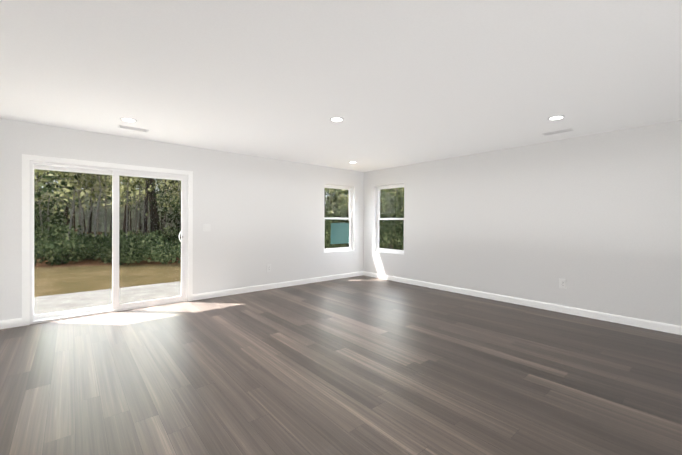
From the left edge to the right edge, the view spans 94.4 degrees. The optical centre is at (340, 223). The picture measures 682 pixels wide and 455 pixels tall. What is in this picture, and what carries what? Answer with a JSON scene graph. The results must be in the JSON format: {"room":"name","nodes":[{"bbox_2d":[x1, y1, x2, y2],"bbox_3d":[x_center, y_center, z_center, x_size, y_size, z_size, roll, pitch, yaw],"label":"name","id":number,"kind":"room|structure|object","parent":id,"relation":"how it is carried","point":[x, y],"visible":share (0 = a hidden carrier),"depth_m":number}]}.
{"room":"empty living room","nodes":[
{"label":"empty living room","id":0,"kind":"room"},
{"bbox_2d":[0,118,363,320],"bbox_3d":[-1.982,0.006,6.299,6.970,2.740,0.160,0,0,-41],"label":"wall","id":1,"kind":"structure","parent":0,"point":[259,214],"depth_m":6.04},
{"bbox_2d":[0,318,21,328],"bbox_3d":[-4.368,1.320,4.157,0.239,0.112,0.014,0,0,-41],"label":"baseboard","id":2,"kind":"structure","parent":1,"relation":"attached to","point":[11,323],"depth_m":4.17},
{"bbox_2d":[22,154,192,325],"bbox_3d":[-3.503,0.225,4.979,2.144,2.302,0.172,0,0,-41],"label":"sliding glass door","id":3,"kind":"structure","parent":1,"relation":"in","point":[103,240],"depth_m":4.86},
{"bbox_2d":[193,271,362,300],"bbox_3d":[-1.026,1.321,7.015,4.267,0.112,0.014,0,0,-41],"label":"baseboard","id":4,"kind":"structure","parent":1,"relation":"attached to","point":[206,295],"depth_m":6.61},
{"bbox_2d":[324,184,353,252],"bbox_3d":[-0.075,-0.122,7.925,0.978,1.653,0.147,0,0,-41],"label":"window","id":5,"kind":"structure","parent":1,"relation":"in","point":[341,233],"depth_m":7.99},
{"bbox_2d":[0,275,681,454],"bbox_3d":[0.859,1.439,2.979,6.970,0.060,8.920,0,0,-41],"label":"floor","id":6,"kind":"structure","parent":0,"point":[362,365],"depth_m":2.85},
{"bbox_2d":[0,0,681,171],"bbox_3d":[0.873,-1.391,2.963,6.970,0.120,8.920,0,0,-41],"label":"ceiling","id":7,"kind":"structure","parent":0,"point":[394,83],"depth_m":2.79},
{"bbox_2d":[120,117,136,121],"bbox_3d":[-2.778,-1.352,4.131,0.190,0.006,0.190,0,0,-41],"label":"recessed light","id":8,"kind":"object","parent":7,"relation":"in","point":[127,119],"visible":0.98,"depth_m":4.10},
{"bbox_2d":[118,125,148,131],"bbox_3d":[-2.967,-1.354,4.521,0.360,0.008,0.130,0,0,-41],"label":"ceiling vent","id":9,"kind":"object","parent":7,"relation":"in","point":[132,128],"visible":0.98,"depth_m":4.51},
{"bbox_2d":[330,117,343,121],"bbox_3d":[-0.052,-1.338,4.068,0.190,0.006,0.190,0,0,-41],"label":"recessed light","id":10,"kind":"object","parent":7,"relation":"in","point":[336,119],"visible":0.98,"depth_m":4.06},
{"bbox_2d":[547,115,564,119],"bbox_3d":[2.698,-1.323,3.960,0.190,0.006,0.190,0,0,-41],"label":"recessed light","id":11,"kind":"object","parent":7,"relation":"in","point":[557,117],"visible":0.96,"depth_m":3.94},
{"bbox_2d":[543,128,573,135],"bbox_3d":[3.144,-1.323,4.585,0.130,0.008,0.360,0,0,-41],"label":"ceiling vent","id":12,"kind":"object","parent":7,"relation":"in","point":[559,131],"visible":0.98,"depth_m":4.58},
{"bbox_2d":[363,120,681,325],"bbox_3d":[3.505,0.040,5.124,0.160,2.740,8.760,0,0,-41],"label":"wall","id":13,"kind":"structure","parent":0,"point":[595,220],"depth_m":5.07},
{"bbox_2d":[374,184,403,254],"bbox_3d":[1.221,-0.109,7.789,0.147,1.673,0.953,0,0,-41],"label":"window","id":14,"kind":"structure","parent":13,"relation":"in","point":[378,225],"depth_m":7.87},
{"bbox_2d":[363,271,681,334],"bbox_3d":[3.380,1.354,5.136,0.014,0.112,8.600,0,0,-41],"label":"baseboard","id":15,"kind":"structure","parent":13,"relation":"attached to","point":[654,325],"depth_m":5.12},
{"bbox_2d":[559,278,566,288],"bbox_3d":[3.504,0.951,4.993,0.011,0.150,0.100,0,0,-41],"label":"electrical outlet","id":16,"kind":"object","parent":13,"relation":"attached to","point":[562,283],"visible":1,"depth_m":4.98},
{"bbox_3d":[-11.865,1.462,30.655,150.000,0.300,130.000,0,0,-41],"label":"ground","id":17,"kind":"structure","parent":0,"visible":0},
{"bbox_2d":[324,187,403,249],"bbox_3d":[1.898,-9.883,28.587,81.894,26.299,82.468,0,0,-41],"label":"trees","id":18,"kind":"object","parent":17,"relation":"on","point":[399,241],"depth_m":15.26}
]}

